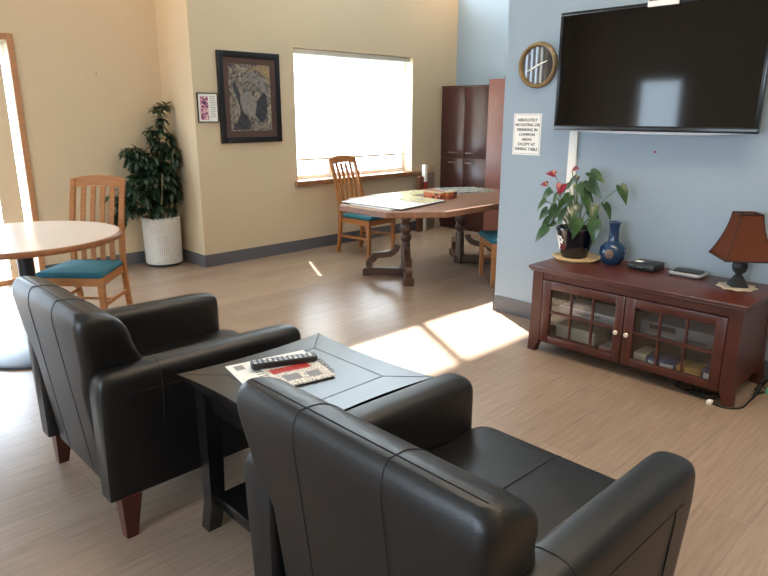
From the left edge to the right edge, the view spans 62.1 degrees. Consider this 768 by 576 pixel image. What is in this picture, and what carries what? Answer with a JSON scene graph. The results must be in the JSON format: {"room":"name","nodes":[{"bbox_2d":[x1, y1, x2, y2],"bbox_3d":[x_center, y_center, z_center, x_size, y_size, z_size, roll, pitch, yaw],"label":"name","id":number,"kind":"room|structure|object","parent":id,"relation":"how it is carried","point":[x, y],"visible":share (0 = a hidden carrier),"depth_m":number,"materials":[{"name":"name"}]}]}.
{"room":"care facility","nodes":[
{"label":"care facility","id":0,"kind":"room"},
{"bbox_2d":[0,0,171,271],"bbox_3d":[-4.851,-1.737,4.612,6.672,4.100,0.200,-14,21,-42],"label":"wall","id":1,"kind":"structure","parent":0,"point":[78,120],"depth_m":6.32,"materials":[{"name":"beige paint"}]},
{"bbox_2d":[0,40,24,278],"bbox_3d":[-4.276,-0.982,5.326,2.240,2.208,0.040,-14,21,-42],"label":"vertical blind","id":2,"kind":"object","parent":1,"relation":"attached to","point":[10,196],"visible":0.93,"depth_m":6.03,"materials":[{"name":"beige fabric"}]},
{"bbox_2d":[0,33,44,285],"bbox_3d":[-4.282,-0.996,5.329,2.384,2.292,0.162,-14,21,-42],"label":"door","id":3,"kind":"structure","parent":1,"relation":"in","point":[9,40],"depth_m":6.01,"materials":[{"name":"brown wood"}]},
{"bbox_2d":[45,251,145,268],"bbox_3d":[-2.893,-0.285,6.832,1.394,0.132,0.008,-14,21,-42],"label":"baseboard","id":4,"kind":"structure","parent":1,"relation":"attached to","point":[132,258],"depth_m":6.96,"materials":[{"name":"grey plastic"}]},
{"bbox_2d":[154,0,193,251],"bbox_3d":[-2.216,-2.329,6.787,0.250,4.100,0.633,-14,21,-42],"label":"wall","id":5,"kind":"structure","parent":0,"point":[164,9],"depth_m":6.70,"materials":[{"name":"beige paint"}]},
{"bbox_2d":[182,248,204,266],"bbox_3d":[-2.155,-0.349,7.069,0.008,0.132,0.683,-14,21,-42],"label":"baseboard","id":6,"kind":"structure","parent":5,"relation":"attached to","point":[189,256],"depth_m":7.00,"materials":[{"name":"grey plastic"}]},
{"bbox_2d":[174,0,458,254],"bbox_3d":[-0.436,-2.609,7.819,4.292,4.100,0.312,-14,21,-42],"label":"wall","id":7,"kind":"structure","parent":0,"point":[242,195],"depth_m":7.24,"materials":[{"name":"beige paint"}]},
{"bbox_2d":[196,92,218,122],"bbox_3d":[-1.799,-1.842,6.509,0.235,0.292,0.016,-14,21,-42],"label":"wall plaque","id":8,"kind":"object","parent":7,"relation":"attached to","point":[207,103],"visible":1,"depth_m":6.50,"materials":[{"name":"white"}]},
{"bbox_2d":[200,96,208,119],"bbox_3d":[-1.827,-1.831,6.483,0.090,0.230,0.001,-14,21,-42],"label":"print","id":9,"kind":"object","parent":8,"relation":"attached to","point":[204,100],"depth_m":6.48},
{"bbox_2d":[215,49,281,143],"bbox_3d":[-1.427,-2.033,6.819,0.765,0.929,0.032,-14,21,-42],"label":"framed picture","id":10,"kind":"object","parent":7,"relation":"attached to","point":[248,83],"visible":1,"depth_m":6.80,"materials":[{"name":"black wood"}]},
{"bbox_2d":[228,63,271,130],"bbox_3d":[-1.432,-2.034,6.824,0.517,0.681,0.010,-14,21,-42],"label":"artwork","id":11,"kind":"object","parent":10,"relation":"attached to","point":[249,84],"depth_m":6.81},
{"bbox_2d":[205,221,433,267],"bbox_3d":[-0.594,-0.620,8.066,3.686,0.132,0.008,-14,21,-42],"label":"baseboard","id":12,"kind":"structure","parent":7,"relation":"attached to","point":[217,259],"depth_m":7.53,"materials":[{"name":"grey plastic"}]},
{"bbox_2d":[293,48,408,160],"bbox_3d":[-0.376,-2.268,7.965,1.915,1.253,0.070,-14,21,-42],"label":"window blind","id":13,"kind":"object","parent":7,"relation":"attached to","point":[350,104],"visible":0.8,"depth_m":7.88,"materials":[{"name":"fabric"}]},
{"bbox_2d":[298,63,404,179],"bbox_3d":[-0.431,-2.176,8.050,1.935,1.482,0.050,-14,21,-42],"label":"window","id":14,"kind":"structure","parent":7,"relation":"attached to","point":[401,157],"depth_m":8.48,"materials":[{"name":"white glass"}]},
{"bbox_2d":[0,226,767,575],"bbox_3d":[0.134,0.839,3.184,11.164,0.100,10.500,-14,21,-42],"label":"floor","id":15,"kind":"structure","parent":0,"point":[606,417],"depth_m":3.55,"materials":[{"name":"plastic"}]},
{"bbox_2d":[0,221,121,369],"bbox_3d":[-2.400,0.046,4.325,1.236,0.818,1.236,-14,21,-42],"label":"round table","id":16,"kind":"object","parent":15,"relation":"on","point":[23,242],"visible":0.7,"depth_m":4.22,"materials":[{"name":"laminate"}]},
{"bbox_2d":[36,175,132,309],"bbox_3d":[-2.310,-0.284,4.966,0.507,1.122,0.666,1,15,2],"label":"dining chair","id":17,"kind":"object","parent":15,"relation":"on","point":[75,272],"visible":0.84,"depth_m":5.10,"materials":[{"name":"brown wood"}]},
{"bbox_2d":[105,101,183,266],"bbox_3d":[-2.536,-1.054,6.631,0.857,1.723,0.451,-14,21,-42],"label":"potted plant","id":18,"kind":"object","parent":15,"relation":"on","point":[161,231],"visible":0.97,"depth_m":6.66,"materials":[{"name":"green plant"}]},
{"bbox_2d":[141,213,182,264],"bbox_3d":[-2.409,-0.536,6.937,0.400,0.500,0.400,-14,21,-42],"label":"planter","id":19,"kind":"object","parent":18,"relation":"attached to","point":[162,239],"depth_m":6.79,"materials":[{"name":"white wicker"}]},
{"bbox_2d":[12,276,300,538],"bbox_3d":[-0.974,0.377,2.924,1.021,0.924,0.859,-14,21,-42],"label":"armchair","id":20,"kind":"object","parent":15,"relation":"on","point":[110,391],"visible":0.86,"depth_m":2.50,"materials":[{"name":"black leather"}]},
{"bbox_2d":[138,329,238,356],"bbox_3d":[-0.911,0.427,3.002,0.840,0.204,0.636,-14,21,-42],"label":"seat cushion","id":21,"kind":"object","parent":20,"relation":"on","point":[194,336],"depth_m":3.22,"materials":[{"name":"black leather"}]},
{"bbox_2d":[177,333,432,531],"bbox_3d":[-0.295,0.643,2.467,0.678,0.656,0.688,-14,21,-42],"label":"end table","id":22,"kind":"object","parent":15,"relation":"on","point":[360,378],"visible":0.39,"depth_m":2.42,"materials":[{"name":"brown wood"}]},
{"bbox_2d":[219,482,249,531],"bbox_3d":[-0.295,0.843,2.522,0.524,0.050,0.524,-14,21,-42],"label":"shelf","id":23,"kind":"object","parent":22,"relation":"attached to","point":[233,501],"depth_m":2.48,"materials":[{"name":"black wood"}]},
{"bbox_2d":[225,350,334,383],"bbox_3d":[-0.391,0.309,2.438,0.356,0.002,0.275,-10,18,-32],"label":"flyer","id":24,"kind":"object","parent":22,"relation":"on","point":[243,372],"visible":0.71,"depth_m":2.42,"materials":[{"name":"white paper"}]},
{"bbox_2d":[261,361,334,385],"bbox_3d":[-0.322,0.317,2.393,0.218,0.007,0.202,-9,18,-30],"label":"newspaper","id":25,"kind":"object","parent":24,"relation":"on","point":[297,374],"visible":0.89,"depth_m":2.38,"materials":[{"name":"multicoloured paper"}]},
{"bbox_2d":[250,352,316,369],"bbox_3d":[-0.386,0.281,2.461,0.256,0.026,0.050,-6,16,-21],"label":"remote control","id":26,"kind":"object","parent":25,"relation":"on","point":[294,359],"visible":1,"depth_m":2.44,"materials":[{"name":"black plastic"}]},
{"bbox_2d":[329,155,395,257],"bbox_3d":[-0.261,-0.983,7.528,0.666,1.122,0.507,12,19,37],"label":"dining chair","id":27,"kind":"object","parent":15,"relation":"on","point":[351,218],"visible":0.7,"depth_m":7.51,"materials":[{"name":"brown wood"}]},
{"bbox_2d":[339,187,499,285],"bbox_3d":[0.585,-0.560,6.664,2.200,0.760,1.320,-14,21,-42],"label":"dining table","id":28,"kind":"object","parent":15,"relation":"on","point":[470,203],"visible":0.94,"depth_m":6.36,"materials":[{"name":"brown wood"}]},
{"bbox_2d":[349,204,395,210],"bbox_3d":[-0.058,-0.812,6.128,0.450,0.008,0.770,-14,21,-42],"label":"board","id":29,"kind":"object","parent":28,"relation":"on","point":[349,204],"visible":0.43,"depth_m":5.85,"materials":[{"name":"white paper"}]},
{"bbox_2d":[341,193,444,209],"bbox_3d":[0.117,-0.853,6.235,0.860,0.013,0.890,-14,21,-42],"label":"board","id":30,"kind":"object","parent":28,"relation":"on","point":[397,201],"visible":1,"depth_m":6.16,"materials":[{"name":"white"}]},
{"bbox_2d":[370,190,424,195],"bbox_3d":[0.235,-1.017,6.876,0.750,0.008,0.335,-14,21,-42],"label":"puzzle","id":31,"kind":"object","parent":28,"relation":"on","point":[411,192],"visible":0.64,"depth_m":6.87,"materials":[{"name":"white cardboard"}]},
{"bbox_2d":[424,191,443,199],"bbox_3d":[0.507,-0.944,6.490,0.216,0.072,0.061,13,20,40],"label":"box","id":32,"kind":"object","parent":28,"relation":"on","point":[428,194],"visible":0.93,"depth_m":6.45,"materials":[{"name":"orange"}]},
{"bbox_2d":[444,190,456,199],"bbox_3d":[0.677,-0.953,6.522,0.062,0.072,0.170,11,19,36],"label":"box","id":33,"kind":"object","parent":28,"relation":"on","point":[452,194],"visible":1,"depth_m":6.48,"materials":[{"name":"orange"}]},
{"bbox_2d":[434,187,494,193],"bbox_3d":[0.915,-1.112,7.220,0.487,0.012,0.576,-6,16,-20],"label":"puzzle","id":34,"kind":"object","parent":28,"relation":"on","point":[460,190],"visible":1,"depth_m":7.20,"materials":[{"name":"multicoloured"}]},
{"bbox_2d":[416,176,423,231],"bbox_3d":[0.496,-1.165,8.872,0.090,0.760,0.060,-14,21,-42],"label":"leaning board","id":35,"kind":"object","parent":15,"relation":"on","point":[419,180],"visible":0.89,"depth_m":8.80,"materials":[{"name":"brown wood"}]},
{"bbox_2d":[422,165,426,230],"bbox_3d":[0.560,-1.253,8.890,0.052,0.920,0.062,-14,21,-42],"label":"tube","id":36,"kind":"object","parent":15,"relation":"on","point":[424,167],"visible":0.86,"depth_m":8.80,"materials":[{"name":"white plastic"}]},
{"bbox_2d":[426,165,434,228],"bbox_3d":[0.630,-1.280,9.029,0.215,0.900,0.025,-14,21,-42],"label":"leaning board","id":37,"kind":"object","parent":15,"relation":"on","point":[430,168],"visible":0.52,"depth_m":8.98,"materials":[{"name":"brown"}]},
{"bbox_2d":[439,85,488,231],"bbox_3d":[1.203,-1.803,8.924,0.342,1.965,0.850,-14,21,-42],"label":"tall cabinet","id":38,"kind":"object","parent":15,"relation":"on","point":[465,107],"visible":0.7,"depth_m":8.77,"materials":[{"name":"brown wood"}]},
{"bbox_2d":[237,373,695,575],"bbox_3d":[0.253,0.673,1.851,1.021,0.924,0.921,-14,21,-42],"label":"armchair","id":39,"kind":"object","parent":15,"relation":"on","point":[402,482],"visible":1,"depth_m":1.53,"materials":[{"name":"black leather"}]},
{"bbox_2d":[429,426,615,542],"bbox_3d":[0.316,0.723,1.928,0.840,0.204,0.682,-14,21,-42],"label":"seat cushion","id":40,"kind":"object","parent":39,"relation":"on","point":[555,486],"depth_m":2.06,"materials":[{"name":"black leather"}]},
{"bbox_2d":[478,230,497,287],"bbox_3d":[1.303,-0.612,6.182,0.666,1.122,0.507,-1,15,-5],"label":"dining chair","id":41,"kind":"object","parent":15,"relation":"on","point":[488,238],"visible":0.23,"depth_m":6.13,"materials":[{"name":"brown wood"}]},
{"bbox_2d":[483,78,504,229],"bbox_3d":[1.773,-1.607,8.124,0.650,2.012,0.685,-14,21,-42],"label":"tall cabinet","id":42,"kind":"object","parent":15,"relation":"on","point":[496,86],"visible":0.19,"depth_m":8.00,"materials":[{"name":"brown wood"}]},
{"bbox_2d":[527,258,767,406],"bbox_3d":[1.671,0.211,4.144,0.603,0.607,1.377,-14,21,-42],"label":"media console","id":43,"kind":"object","parent":15,"relation":"on","point":[740,318],"visible":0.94,"depth_m":3.89,"materials":[{"name":"brown wood"}]},
{"bbox_2d":[552,252,600,262],"bbox_3d":[1.366,-0.217,4.517,0.323,0.020,0.323,-14,21,-42],"label":"tray","id":44,"kind":"object","parent":43,"relation":"on","point":[591,257],"visible":0.7,"depth_m":4.45,"materials":[{"name":"brown wood"}]},
{"bbox_2d":[556,224,591,258],"bbox_3d":[1.354,-0.327,4.514,0.282,0.212,0.282,-14,21,-42],"label":"pot","id":45,"kind":"object","parent":44,"relation":"on","point":[573,242],"depth_m":4.43,"materials":[{"name":"black ceramic"}]},
{"bbox_2d":[535,166,627,258],"bbox_3d":[1.356,-0.528,4.444,0.300,0.635,0.653,-14,21,-42],"label":"anthurium","id":46,"kind":"object","parent":44,"relation":"on","point":[575,238],"visible":1,"depth_m":4.40,"materials":[{"name":"green plant"}]},
{"bbox_2d":[546,170,556,176],"bbox_3d":[1.190,-0.814,4.529,0.078,0.043,0.045,2,15,7],"label":"flower","id":47,"kind":"object","parent":46,"relation":"on","point":[552,173],"depth_m":4.54,"materials":[{"name":"red plant"}]},
{"bbox_2d":[556,183,566,194],"bbox_3d":[1.243,-0.695,4.468,0.074,0.086,0.041,5,16,17],"label":"flower","id":48,"kind":"object","parent":46,"relation":"on","point":[561,188],"depth_m":4.47,"materials":[{"name":"red plant"}]},
{"bbox_2d":[555,319,607,345],"bbox_3d":[1.366,0.301,4.413,0.186,0.090,0.296,-14,21,-42],"label":"storage box","id":49,"kind":"object","parent":43,"relation":"on","point":[579,330],"visible":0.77,"depth_m":4.35,"materials":[{"name":"beige cardboard"}]},
{"bbox_2d":[560,298,636,325],"bbox_3d":[1.434,0.163,4.285,0.243,0.058,0.430,-14,21,-42],"label":"dvd player","id":50,"kind":"object","parent":43,"relation":"on","point":[603,313],"visible":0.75,"depth_m":4.26},
{"bbox_2d":[599,221,625,264],"bbox_3d":[1.559,-0.307,4.335,0.180,0.289,0.176,-14,21,-42],"label":"vase","id":51,"kind":"object","parent":43,"relation":"on","point":[611,252],"visible":1,"depth_m":4.29,"materials":[{"name":"ceramic"}]},
{"bbox_2d":[551,298,711,353],"bbox_3d":[1.692,0.234,4.168,0.465,0.015,1.202,-14,21,-42],"label":"shelf","id":52,"kind":"object","parent":43,"relation":"attached to","point":[640,314],"depth_m":4.36,"materials":[{"name":"brown wood"}]},
{"bbox_2d":[633,346,655,361],"bbox_3d":[1.645,0.422,4.017,0.157,0.066,0.079,-14,21,-42],"label":"case","id":53,"kind":"object","parent":43,"relation":"on","point":[641,354],"visible":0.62,"depth_m":3.98,"materials":[{"name":"beige plastic"}]},
{"bbox_2d":[628,259,664,272],"bbox_3d":[1.738,-0.149,4.226,0.172,0.045,0.175,-14,21,-42],"label":"cable box","id":54,"kind":"object","parent":43,"relation":"on","point":[639,264],"visible":1,"depth_m":4.19,"materials":[{"name":"black plastic"}]},
{"bbox_2d":[646,351,667,364],"bbox_3d":[1.698,0.443,3.965,0.156,0.054,0.067,-14,21,-42],"label":"case","id":55,"kind":"object","parent":43,"relation":"on","point":[650,359],"visible":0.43,"depth_m":3.93,"materials":[{"name":"blue plastic"}]},
{"bbox_2d":[658,353,685,369],"bbox_3d":[1.761,0.457,3.902,0.156,0.060,0.102,-14,21,-42],"label":"case","id":56,"kind":"object","parent":43,"relation":"on","point":[670,360],"visible":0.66,"depth_m":3.87,"materials":[{"name":"blue plastic"}]},
{"bbox_2d":[640,312,715,349],"bbox_3d":[1.847,0.250,3.905,0.293,0.092,0.435,-14,21,-42],"label":"recorder","id":57,"kind":"object","parent":43,"relation":"on","point":[700,334],"visible":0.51,"depth_m":3.82,"materials":[{"name":"grey"}]},
{"bbox_2d":[676,359,692,370],"bbox_3d":[1.815,0.476,3.851,0.157,0.050,0.042,-14,21,-42],"label":"case","id":58,"kind":"object","parent":43,"relation":"on","point":[686,361],"visible":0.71,"depth_m":3.82,"materials":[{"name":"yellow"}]},
{"bbox_2d":[668,267,708,278],"bbox_3d":[1.935,-0.096,4.053,0.150,0.034,0.210,-14,21,-42],"label":"router","id":59,"kind":"object","parent":43,"relation":"on","point":[679,271],"visible":1,"depth_m":4.02,"materials":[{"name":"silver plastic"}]},
{"bbox_2d":[683,361,707,376],"bbox_3d":[1.865,0.490,3.801,0.157,0.050,0.097,-14,21,-42],"label":"case","id":60,"kind":"object","parent":43,"relation":"on","point":[694,368],"visible":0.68,"depth_m":3.77,"materials":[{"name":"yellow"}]},
{"bbox_2d":[701,363,709,378],"bbox_3d":[1.921,0.494,3.741,0.156,0.074,0.056,-14,21,-42],"label":"case","id":61,"kind":"object","parent":43,"relation":"on","point":[705,371],"visible":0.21,"depth_m":3.69,"materials":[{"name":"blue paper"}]},
{"bbox_2d":[716,282,757,291],"bbox_3d":[2.103,-0.010,3.798,0.220,0.003,0.223,-14,21,-42],"label":"doily","id":62,"kind":"object","parent":43,"relation":"on","point":[723,285],"visible":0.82,"depth_m":3.75,"materials":[{"name":"beige fabric"}]},
{"bbox_2d":[709,211,767,287],"bbox_3d":[2.105,-0.223,3.741,0.279,0.438,0.279,2,15,8],"label":"table lamp","id":63,"kind":"object","parent":62,"relation":"on","point":[744,240],"visible":1,"depth_m":3.64,"materials":[{"name":"fabric"}]},
{"bbox_3d":[1.474,0.402,4.174,0.142,0.021,0.090,-14,21,-42],"label":"book","id":64,"kind":"object","parent":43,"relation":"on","visible":0},
{"bbox_2d":[599,341,611,351],"bbox_3d":[1.474,0.382,4.169,0.132,0.020,0.080,-14,21,-42],"label":"book","id":65,"kind":"object","parent":64,"relation":"on","point":[607,346],"visible":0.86,"depth_m":4.14,"materials":[{"name":"grey paper"}]},
{"bbox_2d":[675,381,719,398],"bbox_3d":[1.869,0.603,3.794,0.167,0.034,0.291,-8,17,-27],"label":"cable","id":66,"kind":"object","parent":15,"relation":"on","point":[679,381],"visible":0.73,"depth_m":3.72,"materials":[{"name":"black plastic"}]},
{"bbox_2d":[691,384,718,394],"bbox_3d":[1.920,0.603,3.794,0.151,0.012,0.147,4,16,13],"label":"cable","id":67,"kind":"object","parent":15,"relation":"on","point":[691,384],"visible":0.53,"depth_m":3.74,"materials":[{"name":"black plastic"}]},
{"bbox_2d":[706,399,713,404],"bbox_3d":[1.862,0.652,3.643,0.040,0.022,0.030,-14,21,-42],"label":"adapter","id":68,"kind":"object","parent":15,"relation":"on","point":[709,401],"visible":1,"depth_m":3.63,"materials":[{"name":"white plastic"}]},
{"bbox_2d":[685,389,764,408],"bbox_3d":[2.180,0.647,3.680,0.808,0.011,0.254,1,15,4],"label":"cable","id":69,"kind":"object","parent":15,"relation":"on","point":[690,390],"visible":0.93,"depth_m":3.64,"materials":[{"name":"black plastic"}]},
{"bbox_2d":[753,370,767,395],"bbox_3d":[2.259,0.531,3.774,0.289,0.181,0.034,-13,20,-40],"label":"cable","id":70,"kind":"object","parent":15,"relation":"on","point":[758,390],"visible":0.96,"depth_m":3.76,"materials":[{"name":"black plastic"}]},
{"bbox_2d":[754,377,767,390],"bbox_3d":[2.293,0.274,3.720,0.307,0.689,0.075,-11,19,-36],"label":"cable","id":71,"kind":"object","parent":15,"relation":"on","point":[764,380],"visible":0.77,"depth_m":3.77,"materials":[{"name":"black plastic"}]},
{"bbox_2d":[456,0,508,85],"bbox_3d":[4.272,-2.098,5.974,0.200,4.100,9.117,-14,21,-42],"label":"wall","id":72,"kind":"structure","parent":0,"point":[482,24],"depth_m":8.64,"materials":[{"name":"blue paint"}]},
{"bbox_2d":[495,0,767,360],"bbox_3d":[3.095,-1.233,2.812,0.160,4.100,6.050,-14,21,-42],"label":"wall","id":73,"kind":"structure","parent":0,"point":[683,195],"depth_m":4.37,"materials":[{"name":"blue paint"}]},
{"bbox_2d":[512,114,541,155],"bbox_3d":[1.087,-1.169,4.851,0.003,0.306,0.245,-14,21,-42],"label":"notice sign","id":74,"kind":"object","parent":73,"relation":"attached to","point":[527,127],"visible":1,"depth_m":4.85,"materials":[{"name":"white paper"}]},
{"bbox_2d":[518,41,557,88],"bbox_3d":[1.123,-1.631,4.663,0.035,0.326,0.326,-14,21,-42],"label":"wall clock","id":75,"kind":"object","parent":73,"relation":"attached to","point":[538,63],"visible":1,"depth_m":4.66,"materials":[{"name":"gold metal"}]},
{"bbox_2d":[563,131,578,223],"bbox_3d":[1.362,-0.702,4.672,0.022,0.868,0.065,-14,21,-42],"label":"cover","id":76,"kind":"object","parent":73,"relation":"attached to","point":[574,135],"visible":0.48,"depth_m":4.60,"materials":[{"name":"white paint"}]},
{"bbox_2d":[492,294,767,381],"bbox_3d":[3.090,0.680,3.339,0.176,0.132,6.058,-14,21,-42],"label":"baseboard","id":77,"kind":"structure","parent":73,"relation":"attached to","point":[522,309],"depth_m":5.22,"materials":[{"name":"grey plastic"}]},
{"bbox_2d":[553,0,767,134],"bbox_3d":[1.714,-1.384,4.047,0.100,0.793,1.330,-14,21,-42],"label":"television","id":78,"kind":"object","parent":73,"relation":"attached to","point":[688,67],"visible":0.98,"depth_m":3.96,"materials":[{"name":"black"}]},
{"bbox_2d":[648,0,679,6],"bbox_3d":[1.718,-1.754,3.892,0.062,0.058,0.190,-14,21,-42],"label":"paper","id":79,"kind":"object","parent":78,"relation":"on","point":[651,3],"visible":1,"depth_m":3.88,"materials":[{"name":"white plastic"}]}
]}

